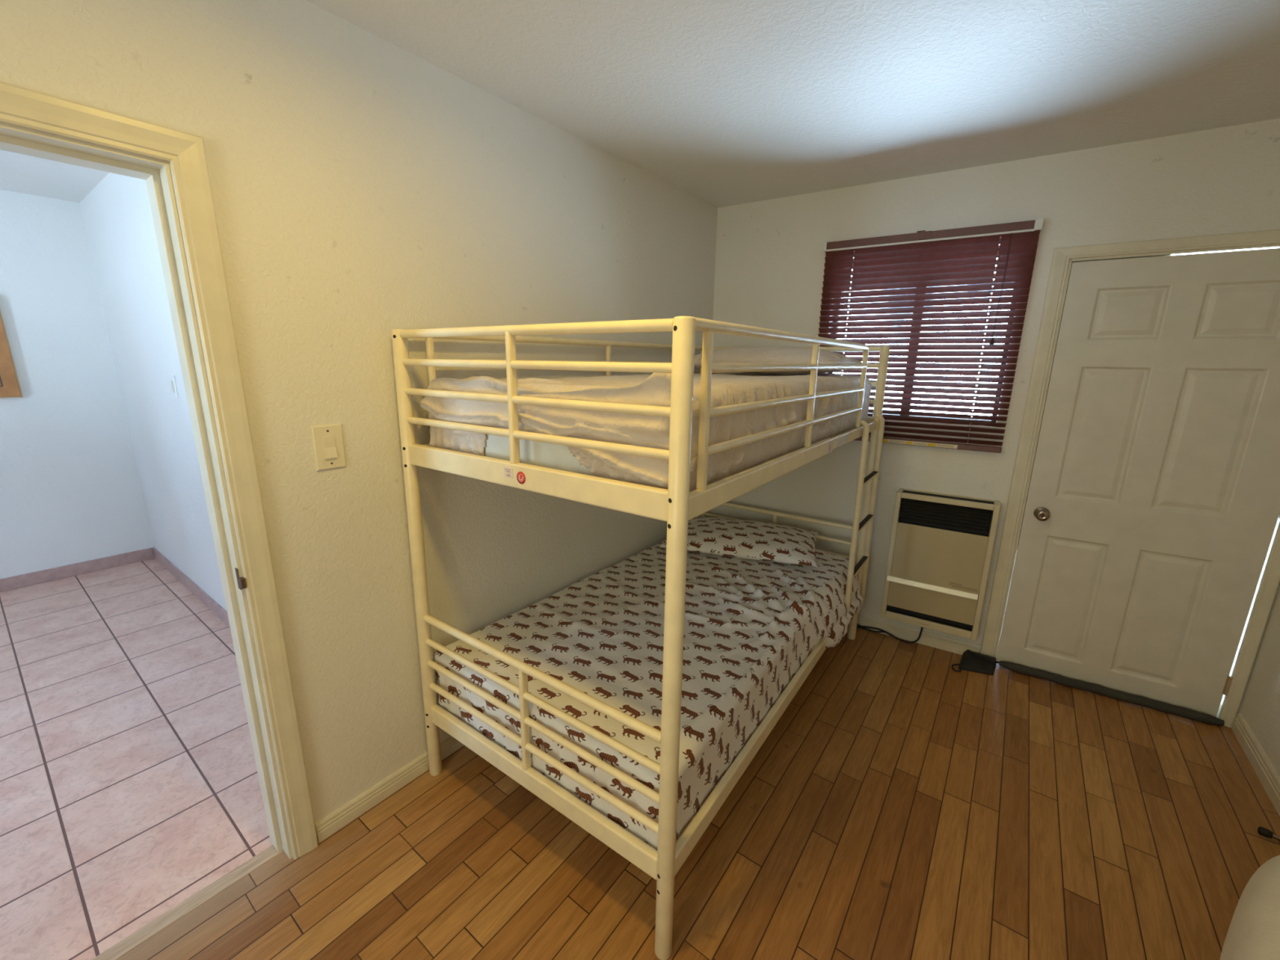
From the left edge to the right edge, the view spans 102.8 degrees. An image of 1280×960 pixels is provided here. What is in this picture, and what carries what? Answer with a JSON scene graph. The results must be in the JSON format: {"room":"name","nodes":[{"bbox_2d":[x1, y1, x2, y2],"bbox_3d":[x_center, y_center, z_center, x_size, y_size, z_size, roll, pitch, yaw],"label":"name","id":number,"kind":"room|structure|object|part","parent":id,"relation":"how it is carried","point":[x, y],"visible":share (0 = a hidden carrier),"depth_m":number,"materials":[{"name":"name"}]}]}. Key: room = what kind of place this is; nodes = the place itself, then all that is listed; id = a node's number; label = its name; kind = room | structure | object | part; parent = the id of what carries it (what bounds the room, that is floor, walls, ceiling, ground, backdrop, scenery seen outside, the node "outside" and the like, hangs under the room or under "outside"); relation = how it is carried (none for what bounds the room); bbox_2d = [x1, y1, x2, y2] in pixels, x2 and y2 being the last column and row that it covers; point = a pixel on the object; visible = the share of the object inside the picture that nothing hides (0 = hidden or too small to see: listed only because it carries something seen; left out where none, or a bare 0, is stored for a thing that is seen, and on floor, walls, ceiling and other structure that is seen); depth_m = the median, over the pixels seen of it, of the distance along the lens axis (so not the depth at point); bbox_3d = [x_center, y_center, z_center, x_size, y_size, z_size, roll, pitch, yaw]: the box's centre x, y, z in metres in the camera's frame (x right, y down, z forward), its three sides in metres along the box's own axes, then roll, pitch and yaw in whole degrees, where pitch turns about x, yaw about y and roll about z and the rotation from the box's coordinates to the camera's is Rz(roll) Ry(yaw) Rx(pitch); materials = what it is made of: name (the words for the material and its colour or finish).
{"room":"bedroom","nodes":[
{"label":"bedroom","id":0,"kind":"room"},
{"bbox_2d":[0,149,109,202],"bbox_3d":[-3.189,-1.399,1.260,3.750,0.148,3.650,10,16,35],"label":"ceiling","id":1,"kind":"structure","parent":0,"point":[19,172],"depth_m":2.88,"materials":[{"name":"white paint"}]},
{"bbox_2d":[0,189,154,578],"bbox_3d":[-4.668,-0.365,2.493,0.150,2.500,3.350,10,16,35],"label":"wall","id":2,"kind":"structure","parent":0,"point":[71,491],"depth_m":3.40,"materials":[{"name":"white paint"}]},
{"bbox_2d":[0,310,22,398],"bbox_3d":[-4.179,-0.765,2.897,0.051,0.624,0.777,10,16,35],"label":"upper cabinet","id":3,"kind":"object","parent":2,"relation":"attached to","point":[10,387],"visible":1,"depth_m":3.19,"materials":[{"name":"brown wood"}]},
{"bbox_2d":[0,547,154,591],"bbox_3d":[-4.653,0.833,2.676,0.012,0.085,3.133,10,16,35],"label":"baseboard","id":4,"kind":"structure","parent":2,"relation":"attached to","point":[72,570],"depth_m":3.57,"materials":[{"name":"tile"}]},
{"bbox_2d":[0,558,272,959],"bbox_3d":[-3.299,1.143,1.789,3.602,0.080,3.350,10,16,35],"label":"floor","id":5,"kind":"structure","parent":0,"point":[130,786],"depth_m":1.96,"materials":[{"name":"pink tile"}]},
{"bbox_2d":[79,172,226,611],"bbox_3d":[-2.343,-0.397,2.754,3.570,2.500,0.155,10,16,35],"label":"wall","id":6,"kind":"structure","parent":0,"point":[117,215],"depth_m":3.04,"materials":[{"name":"white paint"}]},
{"bbox_2d":[169,375,178,398],"bbox_3d":[-2.515,-0.503,2.756,0.076,0.120,0.010,10,16,35],"label":"light switch","id":7,"kind":"object","parent":6,"relation":"attached to","point":[172,379],"visible":1,"depth_m":2.74,"materials":[{"name":"paint"}]},
{"bbox_2d":[152,546,230,627],"bbox_3d":[-2.347,0.804,2.921,3.420,0.085,0.012,10,16,35],"label":"baseboard","id":8,"kind":"structure","parent":6,"relation":"attached to","point":[211,604],"depth_m":3.30,"materials":[{"name":"tile"}]},
{"bbox_2d":[0,0,717,822],"bbox_3d":[-1.040,-0.057,1.406,0.080,2.484,5.271,10,16,35],"label":"wall","id":9,"kind":"structure","parent":0,"point":[363,188],"depth_m":1.59,"materials":[{"name":"beige paint"}]},
{"bbox_2d":[0,81,318,859],"bbox_3d":[-1.353,0.262,1.078,0.151,2.007,0.936,10,16,35],"label":"door frame","id":10,"kind":"structure","parent":9,"relation":"attached to","point":[185,153],"depth_m":1.27,"materials":[{"name":"paint"}]},
{"bbox_2d":[91,844,283,959],"bbox_3d":[-1.380,1.274,1.327,0.051,0.082,0.852,10,16,35],"label":"threshold","id":11,"kind":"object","parent":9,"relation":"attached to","point":[142,935],"depth_m":1.44,"materials":[{"name":"brown wood"}]},
{"bbox_2d":[235,567,246,590],"bbox_3d":[-1.073,0.266,1.373,0.032,0.060,0.010,10,16,35],"label":"strike plate","id":12,"kind":"object","parent":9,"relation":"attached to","point":[241,581],"visible":1,"depth_m":1.37,"materials":[{"name":"metal"}]},
{"bbox_2d":[310,423,346,471],"bbox_3d":[-0.909,-0.096,1.497,0.014,0.129,0.081,10,16,35],"label":"light switch","id":13,"kind":"object","parent":9,"relation":"attached to","point":[327,440],"visible":1,"depth_m":1.49,"materials":[{"name":"plastic"}]},
{"bbox_2d":[315,736,463,843],"bbox_3d":[-0.296,0.913,2.602,0.012,0.068,2.473,10,16,35],"label":"baseboard","id":14,"kind":"structure","parent":9,"relation":"attached to","point":[345,814],"depth_m":1.78,"materials":[{"name":"paint"}]},
{"bbox_2d":[116,627,1279,959],"bbox_3d":[0.063,1.357,1.054,2.605,0.080,5.337,10,16,35],"label":"floor","id":15,"kind":"structure","parent":0,"point":[903,804],"depth_m":1.61,"materials":[{"name":"brown wood"}]},
{"bbox_2d":[391,315,889,959],"bbox_3d":[0.241,0.217,2.229,1.074,1.606,2.035,10,16,35],"label":"bunk bed","id":16,"kind":"object","parent":15,"relation":"on","point":[675,505],"visible":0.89,"depth_m":1.38,"materials":[{"name":"beige metal"}]},
{"bbox_3d":[-0.756,0.318,1.750,0.049,1.605,0.062,10,16,35],"label":"post","id":17,"kind":"part","parent":16,"relation":"part of","materials":[{"name":"beige metal"}]},
{"bbox_3d":[-0.328,-0.378,1.290,0.980,0.025,0.025,10,16,34],"label":"rail","id":18,"kind":"part","parent":16,"relation":"part of","materials":[{"name":"beige metal"}]},
{"bbox_3d":[-0.329,-0.296,1.308,0.980,0.020,0.039,10,16,35],"label":"guard rail","id":19,"kind":"part","parent":16,"relation":"part of","materials":[{"name":"beige metal"}]},
{"bbox_3d":[-0.331,-0.209,1.328,0.980,0.021,0.021,10,16,34],"label":"guard rail","id":20,"kind":"part","parent":16,"relation":"part of","materials":[{"name":"beige metal"}]},
{"bbox_3d":[-0.332,-0.121,1.348,0.980,0.021,0.021,10,16,34],"label":"guard rail","id":21,"kind":"part","parent":16,"relation":"part of","materials":[{"name":"beige metal"}]},
{"bbox_3d":[-0.344,0.548,1.498,0.980,0.025,0.025,10,16,34],"label":"rail","id":22,"kind":"part","parent":16,"relation":"part of","materials":[{"name":"beige metal"}]},
{"bbox_3d":[-0.345,0.636,1.517,0.980,0.021,0.021,10,16,34],"label":"guard rail","id":23,"kind":"part","parent":16,"relation":"part of","materials":[{"name":"beige metal"}]},
{"bbox_3d":[-0.348,0.807,1.556,0.980,0.021,0.021,10,16,34],"label":"guard rail","id":24,"kind":"part","parent":16,"relation":"part of","materials":[{"name":"beige metal"}]},
{"bbox_3d":[-0.346,0.719,1.536,0.980,0.021,0.021,10,16,34],"label":"guard rail","id":25,"kind":"part","parent":16,"relation":"part of","materials":[{"name":"beige metal"}]},
{"bbox_3d":[-0.162,-0.627,2.343,0.025,0.025,1.912,10,16,35],"label":"rail","id":26,"kind":"part","parent":16,"relation":"part of","materials":[{"name":"beige metal"}]},
{"bbox_3d":[-0.156,-0.544,2.373,0.021,0.021,1.780,10,16,35],"label":"guard rail","id":27,"kind":"part","parent":16,"relation":"part of","materials":[{"name":"beige metal"}]},
{"bbox_2d":[433,539,862,850],"bbox_3d":[0.237,0.637,2.307,1.080,0.344,1.914,10,16,35],"label":"duvet","id":28,"kind":"object","parent":16,"relation":"on","point":[750,625],"visible":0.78,"depth_m":1.83,"materials":[{"name":"fabric"}]},
{"bbox_2d":[658,516,818,567],"bbox_3d":[0.567,0.315,2.843,0.819,0.134,0.474,5,14,18],"label":"pillow","id":29,"kind":"object","parent":28,"relation":"on","point":[735,538],"visible":0.91,"depth_m":2.70,"materials":[{"name":"fabric"}]},
{"bbox_2d":[442,424,862,492],"bbox_3d":[0.245,-0.283,2.121,0.957,0.220,1.870,10,16,35],"label":"mattress","id":30,"kind":"object","parent":16,"relation":"on","point":[551,455],"visible":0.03,"depth_m":1.39,"materials":[{"name":"white fabric"}]},
{"bbox_2d":[420,373,871,489],"bbox_3d":[0.234,-0.330,2.103,1.025,0.276,1.922,10,16,35],"label":"fitted sheet","id":31,"kind":"object","parent":30,"relation":"on","point":[655,388],"visible":0.82,"depth_m":1.39,"materials":[{"name":"beige fabric"}]},
{"bbox_2d":[693,345,862,374],"bbox_3d":[0.654,-0.612,2.608,0.842,0.145,0.435,11,17,37],"label":"pillow","id":32,"kind":"object","parent":31,"relation":"on","point":[780,353],"visible":0.54,"depth_m":2.42,"materials":[{"name":"beige fabric"}]},
{"bbox_3d":[0.074,0.463,1.174,0.049,1.605,0.062,10,16,35],"label":"post","id":33,"kind":"part","parent":16,"relation":"part of","materials":[{"name":"beige metal"}]},
{"bbox_3d":[0.231,0.766,2.352,1.007,0.018,1.853,10,16,35],"label":"mattress","id":34,"kind":"part","parent":16,"relation":"part of","materials":[{"name":"white fabric"}]},
{"bbox_3d":[0.805,0.288,3.059,0.951,0.021,0.021,10,16,34],"label":"guard rail","id":35,"kind":"part","parent":16,"relation":"part of","materials":[{"name":"beige metal"}]},
{"bbox_3d":[0.548,-0.434,1.633,0.025,0.060,1.543,10,16,34],"label":"rail","id":36,"kind":"part","parent":16,"relation":"part of","materials":[{"name":"beige metal"}]},
{"bbox_3d":[0.563,-0.191,1.716,0.021,0.021,1.452,10,16,34],"label":"guard rail","id":37,"kind":"part","parent":16,"relation":"part of","materials":[{"name":"beige metal"}]},
{"bbox_3d":[0.807,0.200,3.040,0.951,0.025,0.025,10,16,34],"label":"rail","id":38,"kind":"part","parent":16,"relation":"part of","materials":[{"name":"beige metal"}]},
{"bbox_3d":[0.565,-0.275,1.697,0.021,0.021,1.452,10,16,34],"label":"guard rail","id":39,"kind":"part","parent":16,"relation":"part of","materials":[{"name":"beige metal"}]},
{"bbox_3d":[0.566,-0.371,1.675,0.021,0.021,1.452,10,16,34],"label":"guard rail","id":40,"kind":"part","parent":16,"relation":"part of","materials":[{"name":"beige metal"}]},
{"bbox_3d":[0.822,-0.726,2.832,0.951,0.025,0.025,10,16,34],"label":"rail","id":41,"kind":"part","parent":16,"relation":"part of","materials":[{"name":"beige metal"}]},
{"bbox_3d":[0.804,0.371,3.078,0.951,0.021,0.021,10,16,34],"label":"guard rail","id":42,"kind":"part","parent":16,"relation":"part of","materials":[{"name":"beige metal"}]},
{"bbox_3d":[1.212,0.114,2.725,0.044,1.605,0.062,6,14,22],"label":"post","id":43,"kind":"part","parent":16,"relation":"part of","materials":[{"name":"beige metal"}]},
{"bbox_3d":[0.818,-0.469,2.890,0.951,0.021,0.021,10,16,34],"label":"guard rail","id":44,"kind":"part","parent":16,"relation":"part of","materials":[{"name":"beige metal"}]},
{"bbox_3d":[0.821,-0.643,2.850,0.951,0.021,0.021,10,16,34],"label":"guard rail","id":45,"kind":"part","parent":16,"relation":"part of","materials":[{"name":"beige metal"}]},
{"bbox_3d":[0.819,-0.557,2.870,0.951,0.021,0.021,10,16,34],"label":"guard rail","id":46,"kind":"part","parent":16,"relation":"part of","materials":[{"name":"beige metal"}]},
{"bbox_2d":[856,623,923,643],"bbox_3d":[1.405,0.820,2.910,0.358,0.151,0.029,10,16,34],"label":"power cord","id":47,"kind":"object","parent":15,"relation":"on","point":[858,624],"visible":0.83,"depth_m":2.93,"materials":[{"name":"black rubber"}]},
{"bbox_2d":[951,649,996,675],"bbox_3d":[1.713,0.942,2.619,0.185,0.051,0.186,10,16,35],"label":"pouch","id":48,"kind":"object","parent":15,"relation":"on","point":[972,661],"visible":1,"depth_m":2.62,"materials":[{"name":"black fabric"}]},
{"bbox_2d":[999,660,1224,725],"bbox_3d":[2.193,0.998,2.427,0.802,0.046,0.054,9,16,32],"label":"stopper","id":49,"kind":"object","parent":15,"relation":"on","point":[1140,700],"visible":1,"depth_m":2.39,"materials":[{"name":"rubber"}]},
{"bbox_2d":[1219,854,1279,959],"bbox_3d":[1.085,1.173,0.619,0.480,0.501,1.600,10,16,35],"label":"ottoman","id":50,"kind":"object","parent":15,"relation":"on","point":[1253,933],"visible":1,"depth_m":1.04,"materials":[{"name":"beige fabric"}]},
{"bbox_2d":[306,0,1279,208],"bbox_3d":[0.148,-1.064,0.348,2.759,0.150,5.587,10,16,35],"label":"ceiling","id":51,"kind":"structure","parent":0,"point":[726,103],"depth_m":1.60,"materials":[{"name":"white paint"}]},
{"bbox_2d":[704,118,1279,720],"bbox_3d":[1.558,-0.243,2.690,2.764,2.484,0.140,9,16,32],"label":"wall","id":52,"kind":"structure","parent":0,"point":[770,260],"depth_m":2.52,"materials":[{"name":"white paint"}]},
{"bbox_2d":[882,439,949,447],"bbox_3d":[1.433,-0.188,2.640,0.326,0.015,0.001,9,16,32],"label":"window sill","id":53,"kind":"structure","parent":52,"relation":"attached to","point":[904,442],"depth_m":2.64,"materials":[{"name":"beige wood"}]},
{"bbox_2d":[857,613,979,654],"bbox_3d":[1.115,0.803,3.129,1.614,0.075,0.012,9,16,32],"label":"baseboard","id":54,"kind":"structure","parent":52,"relation":"attached to","point":[948,644],"depth_m":2.84,"materials":[{"name":"paint"}]},
{"bbox_2d":[828,250,1017,422],"bbox_3d":[1.452,-0.742,2.706,0.832,0.835,0.045,9,16,32],"label":"window","id":55,"kind":"structure","parent":52,"relation":"in","point":[888,415],"depth_m":2.70,"materials":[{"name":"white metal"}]},
{"bbox_2d":[817,217,1044,453],"bbox_3d":[1.364,-0.700,2.588,0.929,1.043,0.068,9,16,32],"label":"window blind","id":56,"kind":"object","parent":55,"relation":"attached to","point":[964,257],"visible":0.85,"depth_m":2.51,"materials":[{"name":"brown wood"}]},
{"bbox_3d":[1.103,-0.728,2.753,0.013,0.968,0.030,9,16,32],"label":"ladder cord","id":57,"kind":"part","parent":56,"relation":"part of","materials":[{"name":"fabric"}]},
{"bbox_3d":[1.103,-0.724,2.754,0.002,0.980,0.002,1,13,3],"label":"lift cord","id":58,"kind":"part","parent":56,"relation":"part of","materials":[{"name":"fabric"}]},
{"bbox_3d":[1.360,-0.205,2.702,0.911,0.028,0.026,9,16,32],"label":"rail","id":59,"kind":"part","parent":56,"relation":"part of","materials":[{"name":"brown wood"}]},
{"bbox_3d":[1.629,-0.640,2.424,0.002,0.980,0.002,1,13,3],"label":"lift cord","id":60,"kind":"part","parent":56,"relation":"part of","materials":[{"name":"fabric"}]},
{"bbox_3d":[1.629,-0.644,2.423,0.015,0.968,0.031,10,16,35],"label":"ladder cord","id":61,"kind":"part","parent":56,"relation":"part of","materials":[{"name":"fabric"}]},
{"bbox_3d":[1.651,-0.885,2.329,0.013,0.460,0.007,10,16,35],"label":"pull cord","id":62,"kind":"part","parent":56,"relation":"part of","materials":[{"name":"fabric"}]},
{"bbox_2d":[880,488,1000,640],"bbox_3d":[1.555,0.432,2.679,0.450,0.715,0.133,9,16,32],"label":"wall heater","id":63,"kind":"object","parent":52,"relation":"attached to","point":[940,548],"visible":1,"depth_m":2.63,"materials":[{"name":"metal"}]},
{"bbox_3d":[1.529,0.643,2.691,0.402,0.146,0.010,9,16,32],"label":"panel","id":64,"kind":"part","parent":63,"relation":"part of","materials":[{"name":"metal"}]},
{"bbox_3d":[1.530,0.399,2.631,0.402,0.305,0.010,9,16,32],"label":"panel","id":65,"kind":"part","parent":63,"relation":"part of","materials":[{"name":"metal"}]},
{"bbox_2d":[980,229,1279,728],"bbox_3d":[2.234,0.015,2.289,0.924,2.021,0.158,9,16,32],"label":"door frame","id":66,"kind":"structure","parent":52,"relation":"attached to","point":[1061,256],"depth_m":2.24,"materials":[{"name":"paint"}]},
{"bbox_2d":[995,248,1279,717],"bbox_3d":[2.208,0.055,2.229,0.817,1.946,0.099,9,16,32],"label":"door","id":67,"kind":"structure","parent":52,"relation":"in","point":[1152,511],"depth_m":2.22,"materials":[{"name":"paint"}]},
{"bbox_3d":[1.910,0.165,2.429,0.062,0.062,0.060,10,16,35],"label":"knob","id":68,"kind":"part","parent":67,"relation":"part of","materials":[{"name":"metal"}]},
{"bbox_2d":[1237,582,1279,776],"bbox_3d":[1.168,0.392,-0.038,0.150,2.484,5.487,10,16,35],"label":"wall","id":69,"kind":"structure","parent":0,"point":[1260,706],"depth_m":2.04,"materials":[{"name":"white paint"}]},
{"bbox_2d":[1231,712,1279,816],"bbox_3d":[1.036,1.486,0.194,0.012,0.085,5.107,10,16,35],"label":"baseboard","id":70,"kind":"structure","parent":69,"relation":"attached to","point":[1265,771],"depth_m":1.97,"materials":[{"name":"paint"}]},
{"bbox_2d":[1257,826,1279,840],"bbox_3d":[2.085,1.170,1.662,0.028,0.028,0.098,-9,17,-37],"label":"door stop","id":71,"kind":"object","parent":69,"relation":"attached to","point":[1266,833],"visible":1,"depth_m":1.68,"materials":[{"name":"rubber"}]},
{"bbox_3d":[2.095,1.170,1.652,0.014,0.015,0.070,-10,17,-39],"label":"stem","id":72,"kind":"part","parent":71,"relation":"part of","materials":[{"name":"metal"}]}
]}

